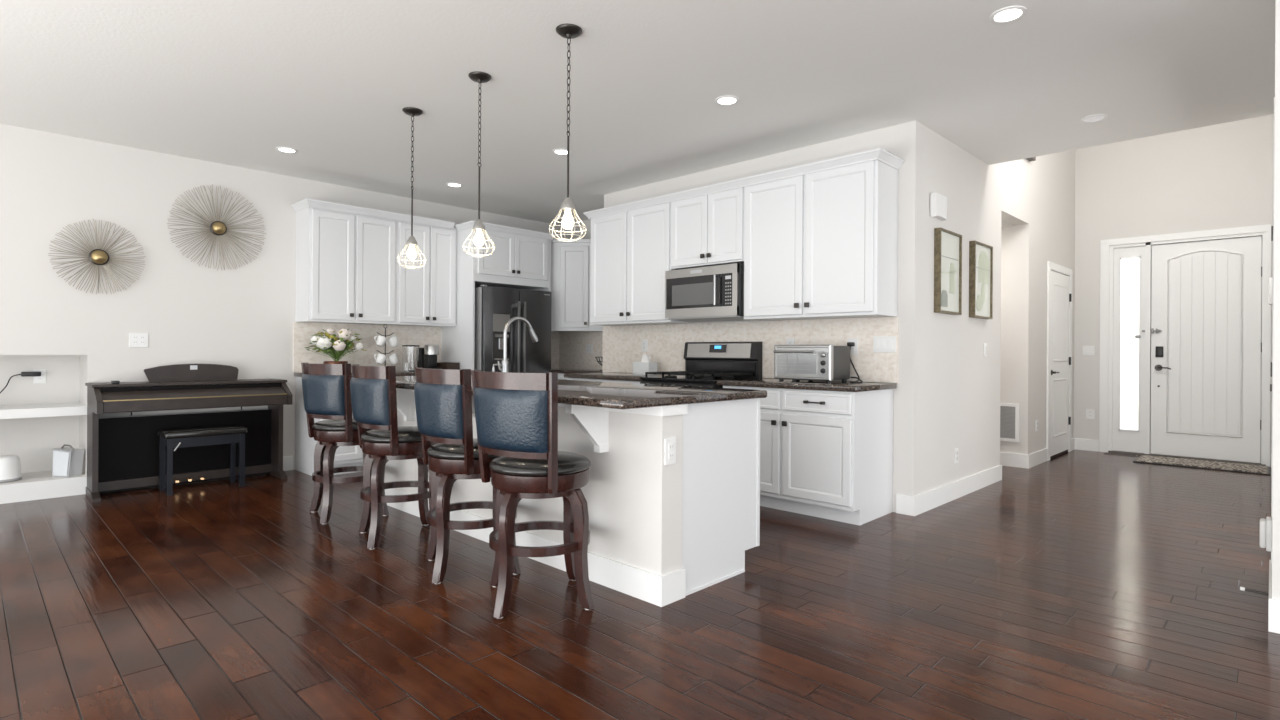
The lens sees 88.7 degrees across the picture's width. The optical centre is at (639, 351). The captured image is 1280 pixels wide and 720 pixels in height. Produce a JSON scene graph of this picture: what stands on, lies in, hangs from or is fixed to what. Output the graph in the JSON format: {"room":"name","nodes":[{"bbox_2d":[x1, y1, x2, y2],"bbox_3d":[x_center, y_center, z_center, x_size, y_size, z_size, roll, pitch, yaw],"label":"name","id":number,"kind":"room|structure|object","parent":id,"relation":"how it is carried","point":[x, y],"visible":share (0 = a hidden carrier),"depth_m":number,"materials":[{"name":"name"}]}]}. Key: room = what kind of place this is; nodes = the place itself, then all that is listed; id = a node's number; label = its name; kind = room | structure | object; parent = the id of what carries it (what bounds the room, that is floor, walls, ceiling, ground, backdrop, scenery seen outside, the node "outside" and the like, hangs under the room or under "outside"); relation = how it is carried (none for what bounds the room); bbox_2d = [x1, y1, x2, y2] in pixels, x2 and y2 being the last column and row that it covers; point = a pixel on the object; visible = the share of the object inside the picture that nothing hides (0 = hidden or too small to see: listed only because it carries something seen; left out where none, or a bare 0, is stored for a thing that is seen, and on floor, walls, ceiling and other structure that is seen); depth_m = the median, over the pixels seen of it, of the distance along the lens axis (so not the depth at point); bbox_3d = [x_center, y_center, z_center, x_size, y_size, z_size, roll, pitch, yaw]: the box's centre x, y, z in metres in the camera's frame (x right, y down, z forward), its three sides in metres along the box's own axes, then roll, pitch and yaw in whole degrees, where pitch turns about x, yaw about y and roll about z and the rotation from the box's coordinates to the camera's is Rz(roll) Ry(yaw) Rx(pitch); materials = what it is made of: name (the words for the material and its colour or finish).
{"room":"open-plan kitchen","nodes":[
{"label":"open-plan kitchen","id":0,"kind":"room"},
{"bbox_2d":[0,124,559,484],"bbox_3d":[-4.390,-0.274,5.398,0.620,2.743,9.250,0,0,44],"label":"wall","id":1,"kind":"structure","parent":0,"point":[242,317],"depth_m":5.30,"materials":[{"name":"white paint"}]},
{"bbox_2d":[0,455,21,482],"bbox_3d":[-4.728,0.867,4.869,0.190,0.185,0.190,0,0,44],"label":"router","id":2,"kind":"object","parent":1,"relation":"on","point":[10,467],"visible":1,"depth_m":4.83,"materials":[{"name":"white plastic"}]},
{"bbox_2d":[33,369,45,383],"bbox_3d":[-4.804,0.195,5.239,0.011,0.115,0.075,0,0,44],"label":"wall outlet","id":3,"kind":"object","parent":1,"relation":"attached to","point":[36,379],"visible":1,"depth_m":5.24,"materials":[{"name":"white plastic"}]},
{"bbox_2d":[0,372,40,392],"bbox_3d":[-4.872,0.284,5.120,0.052,0.255,0.277,0,0,40],"label":"power adapter","id":4,"kind":"object","parent":3,"relation":"attached to","point":[23,374],"visible":1,"depth_m":5.15,"materials":[{"name":"black plastic"}]},
{"bbox_2d":[0,476,86,503],"bbox_3d":[-5.556,1.023,3.748,0.012,0.136,3.668,0,0,44],"label":"trim","id":5,"kind":"structure","parent":1,"relation":"attached to","point":[37,490],"depth_m":4.88,"materials":[{"name":"white paint"}]},
{"bbox_2d":[0,403,86,418],"bbox_3d":[-5.074,0.449,4.607,0.504,0.066,1.768,0,0,44],"label":"shelf","id":6,"kind":"object","parent":1,"relation":"attached to","point":[55,409],"depth_m":4.93,"materials":[{"name":"white paint"}]},
{"bbox_2d":[52,444,83,476],"bbox_3d":[-4.433,0.839,5.071,0.175,0.246,0.106,0,0,9],"label":"speaker box","id":7,"kind":"object","parent":1,"relation":"on","point":[66,461],"visible":1,"depth_m":5.03,"materials":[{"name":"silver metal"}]},
{"bbox_2d":[53,451,69,475],"bbox_3d":[-4.439,0.855,5.021,0.148,0.190,0.006,0,0,9],"label":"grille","id":8,"kind":"object","parent":7,"relation":"attached to","point":[60,459],"depth_m":5.02,"materials":[{"name":"white"}]},
{"bbox_2d":[48,219,145,293],"bbox_3d":[-4.197,-0.737,5.079,0.090,0.584,0.586,0,0,44],"label":"wall sculpture","id":9,"kind":"object","parent":1,"relation":"attached to","point":[100,258],"visible":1,"depth_m":5.07,"materials":[{"name":"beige metal"}]},
{"bbox_2d":[129,333,147,346],"bbox_3d":[-4.053,-0.096,5.294,0.011,0.115,0.125,0,0,44],"label":"wall outlet","id":10,"kind":"object","parent":1,"relation":"attached to","point":[135,339],"visible":1,"depth_m":5.29,"materials":[{"name":"white plastic"}]},
{"bbox_2d":[167,184,265,270],"bbox_3d":[-3.639,-1.071,5.654,0.090,0.736,0.737,0,0,44],"label":"wall sculpture","id":11,"kind":"object","parent":1,"relation":"attached to","point":[217,228],"visible":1,"depth_m":5.64,"materials":[{"name":"beige metal"}]},
{"bbox_2d":[283,456,292,470],"bbox_3d":[-3.765,1.035,5.597,0.014,0.133,1.480,0,0,44],"label":"baseboard","id":12,"kind":"structure","parent":1,"relation":"attached to","point":[287,460],"depth_m":6.09,"materials":[{"name":"white paint"}]},
{"bbox_2d":[295,207,396,324],"bbox_3d":[-2.808,-0.800,6.310,0.379,1.045,0.826,0,0,44],"label":"upper cabinet","id":13,"kind":"object","parent":1,"relation":"attached to","point":[346,262],"visible":1,"depth_m":6.14,"materials":[{"name":"white paint"}]},
{"bbox_2d":[291,198,556,239],"bbox_3d":[-2.103,-1.327,6.798,0.709,0.082,2.587,0,0,44],"label":"crown molding","id":14,"kind":"structure","parent":13,"relation":"attached to","point":[307,202],"depth_m":6.55,"materials":[{"name":"white paint"}]},
{"bbox_2d":[293,322,440,371],"bbox_3d":[-2.719,-0.043,6.672,0.012,0.472,1.513,0,0,44],"label":"backsplash","id":15,"kind":"structure","parent":1,"relation":"attached to","point":[422,336],"depth_m":6.61,"materials":[{"name":"tile"}]},
{"bbox_2d":[392,220,456,326],"bbox_3d":[-2.290,-0.797,6.846,0.379,1.045,0.664,0,0,44],"label":"upper cabinet","id":16,"kind":"object","parent":1,"relation":"attached to","point":[426,294],"visible":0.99,"depth_m":6.73,"materials":[{"name":"white paint"}]},
{"bbox_2d":[560,219,590,368],"bbox_3d":[-0.407,-0.250,7.896,1.630,2.743,0.120,0,0,44],"label":"wall","id":17,"kind":"structure","parent":0,"point":[587,223],"depth_m":8.17,"materials":[{"name":"white paint"}]},
{"bbox_2d":[551,239,602,332],"bbox_3d":[-0.860,-0.776,7.829,1.064,1.060,0.606,0,0,44],"label":"upper cabinet","id":18,"kind":"object","parent":17,"relation":"attached to","point":[570,261],"visible":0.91,"depth_m":7.59,"materials":[{"name":"white paint"}]},
{"bbox_2d":[0,0,1275,225],"bbox_3d":[-0.268,-1.680,1.869,11.400,0.120,9.900,0,0,44],"label":"ceiling","id":19,"kind":"structure","parent":0,"point":[227,82],"depth_m":3.88,"materials":[{"name":"white paint"}]},
{"bbox_2d":[276,147,297,152],"bbox_3d":[-2.853,-1.631,5.289,0.156,0.008,0.156,0,0,44],"label":"recessed light","id":20,"kind":"object","parent":19,"relation":"in","point":[282,149],"visible":1,"depth_m":5.28,"materials":[{"name":"white paint"}]},
{"bbox_2d":[397,107,426,267],"bbox_3d":[-1.537,-1.097,4.416,0.189,1.062,0.189,0,0,0],"label":"pendant light","id":21,"kind":"object","parent":19,"relation":"hanging from","point":[411,111],"visible":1,"depth_m":4.41,"materials":[{"name":"beige metal"}]},
{"bbox_2d":[462,71,494,256],"bbox_3d":[-0.946,-1.094,3.855,0.189,1.062,0.189,0,0,29],"label":"pendant light","id":22,"kind":"object","parent":19,"relation":"hanging from","point":[476,76],"visible":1,"depth_m":3.85,"materials":[{"name":"beige metal"}]},
{"bbox_2d":[549,23,586,241],"bbox_3d":[-0.361,-1.090,3.296,0.189,1.062,0.189,0,0,19],"label":"pendant light","id":23,"kind":"object","parent":19,"relation":"hanging from","point":[569,31],"visible":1,"depth_m":3.28,"materials":[{"name":"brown metal"}]},
{"bbox_2d":[715,95,738,104],"bbox_3d":[0.557,-1.611,4.197,0.156,0.008,0.156,0,0,44],"label":"recessed light","id":24,"kind":"object","parent":19,"relation":"in","point":[728,99],"visible":1,"depth_m":4.20,"materials":[{"name":"white paint"}]},
{"bbox_2d":[989,6,1026,22],"bbox_3d":[1.751,-1.603,3.115,0.156,0.008,0.156,0,0,44],"label":"recessed light","id":25,"kind":"object","parent":19,"relation":"in","point":[1011,13],"visible":1,"depth_m":3.11,"materials":[{"name":"white paint"}]},
{"bbox_2d":[1080,114,1107,122],"bbox_3d":[3.105,-1.595,4.477,0.156,0.008,0.156,0,0,44],"label":"recessed light","id":26,"kind":"object","parent":19,"relation":"in","point":[1097,117],"visible":1,"depth_m":4.47,"materials":[{"name":"white paint"}]},
{"bbox_2d":[0,450,1279,719],"bbox_3d":[0.817,1.159,3.009,11.400,0.060,13.070,0,0,44],"label":"floor","id":27,"kind":"structure","parent":0,"point":[1074,584],"depth_m":2.80,"materials":[{"name":"brown wood"}]},
{"bbox_2d":[85,364,292,502],"bbox_3d":[-3.631,0.600,5.340,0.540,1.005,1.324,0,0,44],"label":"digital piano","id":28,"kind":"object","parent":27,"relation":"on","point":[123,453],"visible":1,"depth_m":5.28,"materials":[{"name":"black wood"}]},
{"bbox_2d":[157,424,246,495],"bbox_3d":[-3.543,0.861,5.303,0.334,0.485,0.560,0,0,44],"label":"piano bench","id":29,"kind":"object","parent":27,"relation":"on","point":[232,434],"visible":1,"depth_m":5.21,"materials":[{"name":"black wood"}]},
{"bbox_2d":[295,377,363,475],"bbox_3d":[-2.738,0.671,6.184,0.660,0.874,0.755,0,0,44],"label":"base cabinet","id":30,"kind":"object","parent":27,"relation":"on","point":[304,445],"visible":0.05,"depth_m":5.97,"materials":[{"name":"white paint"}]},
{"bbox_2d":[294,370,415,376],"bbox_3d":[-2.489,0.214,6.447,0.632,0.039,1.511,0,0,44],"label":"countertop","id":31,"kind":"structure","parent":30,"relation":"on","point":[398,372],"depth_m":6.23,"materials":[{"name":"brown stone"}]},
{"bbox_2d":[323,361,347,363],"bbox_3d":[-2.845,0.140,6.120,0.210,0.105,0.210,0,0,44],"label":"flower vase","id":32,"kind":"object","parent":31,"relation":"on","point":[324,362],"visible":0.37,"depth_m":6.03,"materials":[{"name":"orange metal"}]},
{"bbox_2d":[305,328,366,360],"bbox_3d":[-2.846,-0.063,6.130,0.534,0.325,0.414,0,0,-36],"label":"flower bouquet","id":33,"kind":"object","parent":32,"relation":"in","point":[328,343],"visible":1,"depth_m":6.05,"materials":[{"name":"white plant"}]},
{"bbox_2d":[376,324,393,365],"bbox_3d":[-2.506,-0.039,6.440,0.149,0.466,0.149,0,0,-1],"label":"mug tree","id":34,"kind":"object","parent":31,"relation":"on","point":[385,335],"visible":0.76,"depth_m":6.44,"materials":[{"name":"brown metal"}]},
{"bbox_2d":[374,353,386,364],"bbox_3d":[-2.514,0.070,6.365,0.098,0.110,0.106,0,0,4],"label":"mug","id":35,"kind":"object","parent":34,"relation":"hanging from","point":[381,358],"visible":1,"depth_m":6.33,"materials":[{"name":"white ceramic"}]},
{"bbox_2d":[374,335,386,346],"bbox_3d":[-2.513,-0.105,6.365,0.098,0.110,0.106,0,0,4],"label":"mug","id":36,"kind":"object","parent":34,"relation":"hanging from","point":[381,340],"visible":1,"depth_m":6.33,"materials":[{"name":"white ceramic"}]},
{"bbox_2d":[402,345,419,370],"bbox_3d":[-2.330,0.062,6.652,0.170,0.266,0.170,0,0,44],"label":"metal canister","id":37,"kind":"object","parent":31,"relation":"on","point":[410,352],"visible":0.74,"depth_m":6.59,"materials":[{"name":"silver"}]},
{"bbox_2d":[419,345,442,368],"bbox_3d":[-2.193,0.061,6.840,0.265,0.270,0.150,0,0,44],"label":"coffee maker","id":38,"kind":"object","parent":31,"relation":"on","point":[428,354],"visible":0.71,"depth_m":6.79,"materials":[{"name":"black plastic"}]},
{"bbox_2d":[437,362,459,369],"bbox_3d":[-2.031,0.154,6.933,0.200,0.085,0.150,0,0,44],"label":"storage basket","id":39,"kind":"object","parent":31,"relation":"on","point":[445,365],"visible":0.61,"depth_m":6.88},
{"bbox_2d":[301,363,388,523],"bbox_3d":[-2.002,0.594,4.464,0.515,1.037,0.527,0,0,-39],"label":"bar stool","id":40,"kind":"object","parent":27,"relation":"on","point":[325,387],"visible":0.77,"depth_m":4.28,"materials":[{"name":"brown wood"}]},
{"bbox_2d":[312,417,367,430],"bbox_3d":[-2.001,0.487,4.508,0.460,0.062,0.460,0,0,31],"label":"seat cushion","id":41,"kind":"object","parent":40,"relation":"on","point":[330,424],"depth_m":4.31,"materials":[{"name":"black leather"}]},
{"bbox_2d":[350,364,436,548],"bbox_3d":[-1.455,0.597,3.933,0.512,1.037,0.521,0,0,-30],"label":"bar stool","id":42,"kind":"object","parent":27,"relation":"on","point":[372,388],"visible":0.77,"depth_m":3.76,"materials":[{"name":"brown wood"}]},
{"bbox_2d":[360,426,421,442],"bbox_3d":[-1.447,0.490,3.972,0.460,0.062,0.460,0,0,43],"label":"seat cushion","id":43,"kind":"object","parent":42,"relation":"on","point":[404,434],"depth_m":3.79,"materials":[{"name":"black leather"}]},
{"bbox_2d":[414,367,520,583],"bbox_3d":[-0.885,0.600,3.372,0.518,1.037,0.531,0,0,-23],"label":"bar stool","id":44,"kind":"object","parent":27,"relation":"on","point":[443,397],"visible":0.73,"depth_m":3.19,"materials":[{"name":"brown wood"}]},
{"bbox_2d":[427,438,498,459],"bbox_3d":[-0.872,0.494,3.416,0.460,0.062,0.460,0,0,44],"label":"seat cushion","id":45,"kind":"object","parent":44,"relation":"on","point":[441,450],"depth_m":3.22,"materials":[{"name":"black leather"}]},
{"bbox_2d":[441,227,550,369],"bbox_3d":[-1.593,-0.110,7.338,0.695,2.450,1.010,0,0,44],"label":"tall cabinet","id":46,"kind":"object","parent":27,"relation":"on","point":[517,261],"visible":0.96,"depth_m":6.98,"materials":[{"name":"white paint"}]},
{"bbox_2d":[474,285,551,372],"bbox_3d":[-1.532,0.207,7.294,0.735,1.815,0.885,0,0,44],"label":"refrigerator","id":47,"kind":"object","parent":27,"relation":"on","point":[494,306],"visible":0.34,"depth_m":7.01,"materials":[{"name":"grey metal"}]},
{"bbox_2d":[471,370,593,618],"bbox_3d":[-0.478,0.603,2.946,0.536,1.037,0.544,0,0,-19],"label":"bar stool","id":48,"kind":"object","parent":27,"relation":"on","point":[516,414],"visible":1,"depth_m":2.79,"materials":[{"name":"brown wood"}]},
{"bbox_2d":[489,451,590,475],"bbox_3d":[-0.455,0.496,2.998,0.460,0.062,0.460,0,0,34],"label":"seat cushion","id":49,"kind":"object","parent":48,"relation":"on","point":[567,463],"depth_m":2.83,"materials":[{"name":"black leather"}]},
{"bbox_2d":[558,373,567,379],"bbox_3d":[-0.451,0.684,7.383,0.950,0.874,0.650,0,0,44],"label":"base cabinet","id":50,"kind":"object","parent":27,"relation":"on","point":[560,375],"visible":0.02,"depth_m":7.41,"materials":[{"name":"white paint"}]},
{"bbox_2d":[551,368,602,373],"bbox_3d":[-0.678,0.225,7.617,1.607,0.039,0.627,0,0,44],"label":"countertop","id":51,"kind":"structure","parent":50,"relation":"on","point":[559,370],"depth_m":7.35,"materials":[{"name":"brown stone"}]},
{"bbox_2d":[384,388,759,606],"bbox_3d":[-0.724,0.677,4.071,2.843,0.886,1.010,0,0,44],"label":"kitchen island","id":52,"kind":"object","parent":27,"relation":"on","point":[661,535],"visible":0.52,"depth_m":3.13,"materials":[{"name":"white paint"}]},
{"bbox_2d":[351,375,766,408],"bbox_3d":[-0.743,0.213,4.072,2.910,0.040,1.070,0,0,44],"label":"island countertop","id":53,"kind":"structure","parent":52,"relation":"on","point":[614,395],"depth_m":3.16,"materials":[{"name":"brown stone"}]},
{"bbox_2d":[497,317,537,371],"bbox_3d":[-0.817,-0.021,4.370,0.112,0.428,0.294,0,0,44],"label":"kitchen faucet","id":54,"kind":"object","parent":53,"relation":"on","point":[534,338],"visible":0.82,"depth_m":4.27,"materials":[{"name":"silver metal"}]},
{"bbox_2d":[664,437,675,465],"bbox_3d":[0.137,0.445,2.933,0.011,0.120,0.075,0,0,44],"label":"wall outlet","id":55,"kind":"object","parent":52,"relation":"attached to","point":[669,443],"visible":1,"depth_m":2.93,"materials":[{"name":"white plastic"}]},
{"bbox_2d":[568,378,640,383],"bbox_3d":[-0.135,0.686,6.055,0.990,0.874,0.650,0,0,44],"label":"base cabinet","id":56,"kind":"object","parent":27,"relation":"on","point":[620,381],"visible":0.02,"depth_m":5.85,"materials":[{"name":"white paint"}]},
{"bbox_2d":[564,372,683,380],"bbox_3d":[-0.141,0.228,6.067,1.022,0.039,0.625,0,0,44],"label":"countertop","id":57,"kind":"structure","parent":56,"relation":"on","point":[610,375],"depth_m":5.87,"materials":[{"name":"brown stone"}]},
{"bbox_2d":[633,354,656,374],"bbox_3d":[0.048,0.112,6.076,0.200,0.195,0.120,0,0,44],"label":"tissue box","id":58,"kind":"object","parent":57,"relation":"on","point":[639,368],"visible":1,"depth_m":6.03,"materials":[{"name":"white paper"}]},
{"bbox_2d":[640,342,762,387],"bbox_3d":[0.480,0.510,5.410,0.782,1.195,0.702,0,0,44],"label":"gas range","id":59,"kind":"object","parent":27,"relation":"on","point":[706,363],"visible":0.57,"depth_m":5.46,"materials":[{"name":"black metal"}]},
{"bbox_2d":[640,376,754,382],"bbox_3d":[0.486,0.222,5.415,0.778,0.020,0.600,0,0,44],"label":"cooktop","id":60,"kind":"object","parent":59,"relation":"in","point":[657,379],"depth_m":5.28,"materials":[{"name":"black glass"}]},
{"bbox_2d":[723,386,892,525],"bbox_3d":[1.192,0.694,4.771,1.056,0.874,0.650,0,0,44],"label":"base cabinet","id":61,"kind":"object","parent":27,"relation":"on","point":[824,454],"visible":0.69,"depth_m":4.42,"materials":[{"name":"white paint"}]},
{"bbox_2d":[717,378,896,391],"bbox_3d":[1.193,0.236,4.776,1.115,0.039,0.625,0,0,44],"label":"countertop","id":62,"kind":"structure","parent":61,"relation":"on","point":[847,386],"depth_m":4.53,"materials":[{"name":"brown stone"}]},
{"bbox_2d":[773,345,849,382],"bbox_3d":[1.246,0.083,4.772,0.455,0.268,0.348,0,0,44],"label":"toaster oven","id":63,"kind":"object","parent":62,"relation":"on","point":[828,363],"visible":0.95,"depth_m":4.65,"materials":[{"name":"grey metal"}]},
{"bbox_2d":[847,342,862,382],"bbox_3d":[1.539,0.073,4.692,0.090,0.289,0.316,0,0,12],"label":"cord","id":64,"kind":"object","parent":62,"relation":"on","point":[850,344],"visible":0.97,"depth_m":4.79,"materials":[{"name":"black plastic"}]},
{"bbox_2d":[1133,455,1270,474],"bbox_3d":[5.749,1.150,6.717,1.040,0.018,0.570,0,0,44],"label":"door mat","id":65,"kind":"object","parent":27,"relation":"on","point":[1192,463],"visible":1,"depth_m":6.64,"materials":[{"name":"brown fabric"}]},
{"bbox_2d":[603,125,896,511],"bbox_3d":[1.016,-0.241,6.002,3.050,2.743,0.862,0,0,44],"label":"wall","id":66,"kind":"structure","parent":0,"point":[884,138],"depth_m":5.34,"materials":[{"name":"white paint"}]},
{"bbox_2d":[551,332,602,368],"bbox_3d":[-0.682,-0.031,7.625,1.615,0.472,0.650,0,0,44],"label":"backsplash","id":67,"kind":"structure","parent":66,"relation":"attached to","point":[568,350],"depth_m":8.17,"materials":[{"name":"tile"}]},
{"bbox_2d":[590,202,694,325],"bbox_3d":[-0.011,-0.783,6.135,1.045,1.045,0.379,0,0,44],"label":"upper cabinet","id":68,"kind":"object","parent":66,"relation":"attached to","point":[631,250],"visible":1,"depth_m":5.99,"materials":[{"name":"white paint"}]},
{"bbox_2d":[583,148,903,218],"bbox_3d":[0.652,-1.321,5.490,2.972,0.062,0.389,0,0,44],"label":"crown molding","id":69,"kind":"structure","parent":68,"relation":"attached to","point":[879,154],"depth_m":4.98,"materials":[{"name":"white paint"}]},
{"bbox_2d":[671,187,743,269],"bbox_3d":[0.641,-1.010,5.505,0.765,0.585,0.379,0,0,44],"label":"upper cabinet","id":70,"kind":"object","parent":66,"relation":"attached to","point":[707,230],"visible":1,"depth_m":5.36,"materials":[{"name":"white paint"}]},
{"bbox_2d":[665,263,745,321],"bbox_3d":[0.611,-0.477,5.479,0.764,0.430,0.451,0,0,44],"label":"microwave","id":71,"kind":"object","parent":70,"relation":"attached to","point":[709,293],"visible":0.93,"depth_m":5.33,"materials":[{"name":"silver metal"}]},
{"bbox_2d":[602,317,898,382],"bbox_3d":[0.719,-0.021,5.680,3.063,0.468,0.012,0,0,44],"label":"backsplash","id":72,"kind":"structure","parent":66,"relation":"attached to","point":[622,345],"depth_m":5.39,"materials":[{"name":"tile"}]},
{"bbox_2d":[744,160,897,320],"bbox_3d":[1.302,-0.775,4.864,1.080,1.045,0.379,0,0,44],"label":"upper cabinet","id":73,"kind":"object","parent":66,"relation":"attached to","point":[822,244],"visible":1,"depth_m":4.65,"materials":[{"name":"white paint"}]},
{"bbox_2d":[848,339,857,353],"bbox_3d":[1.573,-0.041,4.839,0.075,0.115,0.011,0,0,44],"label":"wall outlet","id":74,"kind":"object","parent":66,"relation":"attached to","point":[854,349],"visible":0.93,"depth_m":4.83,"materials":[{"name":"white plastic"}]},
{"bbox_2d":[873,336,895,352],"bbox_3d":[1.745,-0.053,4.672,0.165,0.115,0.011,0,0,44],"label":"light switch","id":75,"kind":"object","parent":66,"relation":"attached to","point":[881,344],"visible":1,"depth_m":4.67,"materials":[{"name":"white plastic"}]},
{"bbox_2d":[896,494,915,515],"bbox_3d":[1.857,1.069,4.572,0.129,0.133,0.014,0,0,44],"label":"baseboard","id":76,"kind":"structure","parent":66,"relation":"attached to","point":[905,504],"depth_m":4.57,"materials":[{"name":"white paint"}]},
{"bbox_2d":[895,120,1028,511],"bbox_3d":[2.829,-1.559,5.543,2.715,5.400,0.130,0,0,-45],"label":"wall","id":77,"kind":"structure","parent":0,"point":[948,393],"depth_m":4.92,"materials":[{"name":"white paint"}]},
{"bbox_2d":[930,192,946,220],"bbox_3d":[2.176,-1.058,4.774,0.214,0.170,0.045,0,0,-45],"label":"door chime","id":78,"kind":"object","parent":77,"relation":"attached to","point":[938,202],"visible":1,"depth_m":4.72,"materials":[{"name":"white plastic"}]},
{"bbox_2d":[934,227,961,314],"bbox_3d":[2.315,-0.594,4.915,0.430,0.615,0.045,0,0,-45],"label":"framed print","id":79,"kind":"object","parent":77,"relation":"attached to","point":[947,244],"visible":1,"depth_m":4.88,"materials":[{"name":"brown paper"}]},
{"bbox_2d":[914,465,1001,515],"bbox_3d":[2.535,1.073,5.231,0.144,0.133,1.876,0,0,44],"label":"baseboard","id":80,"kind":"structure","parent":77,"relation":"attached to","point":[926,501],"depth_m":5.07,"materials":[{"name":"white paint"}]},
{"bbox_2d":[969,241,992,318],"bbox_3d":[2.828,-0.586,5.424,0.435,0.615,0.045,0,0,-45],"label":"framed print","id":81,"kind":"object","parent":77,"relation":"attached to","point":[980,254],"visible":1,"depth_m":5.39,"materials":[{"name":"brown paper"}]},
{"bbox_2d":[1000,150,1074,454],"bbox_3d":[3.904,-1.552,7.691,1.700,5.400,1.870,0,0,44],"label":"wall","id":82,"kind":"structure","parent":0,"point":[1049,235],"depth_m":6.62,"materials":[{"name":"white paint"}]},
{"bbox_2d":[1000,403,1018,441],"bbox_3d":[3.642,0.706,6.622,0.340,0.380,0.012,0,0,44],"label":"air vent","id":83,"kind":"object","parent":82,"relation":"in","point":[1009,413],"visible":0.41,"depth_m":6.56,"materials":[{"name":"white metal"}]},
{"bbox_2d":[1000,438,1074,468],"bbox_3d":[3.888,1.081,7.681,1.714,0.133,1.884,0,0,44],"label":"baseboard","id":84,"kind":"structure","parent":82,"relation":"attached to","point":[1028,461],"depth_m":6.56,"materials":[{"name":"white paint"}]},
{"bbox_2d":[1046,261,1072,460],"bbox_3d":[4.668,0.097,7.276,1.010,2.110,0.019,0,0,-45],"label":"trim","id":85,"kind":"structure","parent":82,"relation":"attached to","point":[1052,266],"depth_m":6.96,"materials":[{"name":"white paint"}]},
{"bbox_2d":[1050,270,1071,455],"bbox_3d":[4.688,0.125,7.266,0.825,1.995,0.058,0,0,-45],"label":"door","id":86,"kind":"structure","parent":82,"relation":"in","point":[1060,296],"depth_m":7.27,"materials":[{"name":"white paint"}]},
{"bbox_2d":[1074,114,1273,466],"bbox_3d":[5.817,-1.541,7.231,1.950,5.400,0.130,0,0,44],"label":"wall","id":87,"kind":"structure","parent":0,"point":[1218,176],"depth_m":7.25,"materials":[{"name":"white paint"}]},
{"bbox_2d":[1083,346,1094,355],"bbox_3d":[5.256,-0.014,7.667,0.120,0.115,0.011,0,0,44],"label":"light switch","id":88,"kind":"object","parent":87,"relation":"attached to","point":[1087,350],"visible":1,"depth_m":7.66,"materials":[{"name":"white plastic"}]},
{"bbox_2d":[1113,246,1145,452],"bbox_3d":[5.568,-0.029,7.446,0.077,2.326,0.297,0,0,-42],"label":"window","id":89,"kind":"structure","parent":87,"relation":"in","point":[1129,262],"depth_m":7.44,"materials":[{"name":"white glass"}]},
{"bbox_2d":[1075,438,1271,466],"bbox_3d":[5.760,1.092,7.171,1.686,0.133,0.014,0,0,44],"label":"baseboard","id":90,"kind":"structure","parent":87,"relation":"attached to","point":[1080,444],"depth_m":7.66,"materials":[{"name":"white paint"}]},
{"bbox_2d":[1099,224,1270,466],"bbox_3d":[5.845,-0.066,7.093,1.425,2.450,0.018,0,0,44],"label":"trim","id":91,"kind":"structure","parent":87,"relation":"attached to","point":[1105,245],"depth_m":7.52,"materials":[{"name":"white paint"}]},
{"bbox_2d":[1108,450,1265,465],"bbox_3d":[5.902,1.149,7.119,1.310,0.022,0.130,0,0,44],"label":"threshold","id":92,"kind":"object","parent":87,"relation":"attached to","point":[1113,451],"depth_m":7.06,"materials":[{"name":"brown wood"}]},
{"bbox_2d":[1142,236,1261,462],"bbox_3d":[5.978,-0.025,6.992,0.987,2.319,0.128,0,0,44],"label":"door","id":93,"kind":"structure","parent":87,"relation":"in","point":[1206,296],"depth_m":6.96,"materials":[{"name":"white paint"}]},
{"bbox_2d":[1150,269,1261,442],"bbox_3d":[6.058,-0.029,7.021,0.940,2.380,0.024,0,0,44],"label":"trim","id":94,"kind":"structure","parent":87,"relation":"attached to","point":[1151,269],"depth_m":6.71,"materials":[{"name":"white paint"}]},
{"bbox_2d":[1272,0,1279,599],"bbox_3d":[6.000,-1.540,3.171,4.200,5.400,5.450,0,0,44],"label":"wall","id":95,"kind":"structure","parent":0,"point":[1276,339],"depth_m":2.67,"materials":[{"name":"white paint"}]},
{"bbox_2d":[1259,517,1271,551],"bbox_3d":[2.866,0.831,2.997,0.042,0.140,0.100,0,0,44],"label":"plug","id":96,"kind":"object","parent":95,"relation":"attached to","point":[1265,539],"visible":0.92,"depth_m":2.97,"materials":[{"name":"white plastic"}]},
{"bbox_2d":[1269,278,1272,304],"bbox_3d":[4.861,-0.467,5.040,0.028,0.200,0.120,0,0,44],"label":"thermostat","id":97,"kind":"object","parent":95,"relation":"attached to","point":[1270,279],"visible":0.71,"depth_m":5.00,"materials":[{"name":"white plastic"}]},
{"bbox_2d":[1270,97,1274,559],"bbox_3d":[3.760,-0.043,3.807,0.140,2.380,1.860,0,0,44],"label":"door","id":98,"kind":"structure","parent":95,"relation":"in","point":[1272,227],"depth_m":3.18,"materials":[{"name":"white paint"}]},
{"bbox_2d":[1268,560,1279,633],"bbox_3d":[4.324,1.084,1.463,4.210,0.133,0.714,0,0,44],"label":"baseboard","id":99,"kind":"structure","parent":95,"relation":"attached to","point":[1273,604],"depth_m":2.66,"materials":[{"name":"white paint"}]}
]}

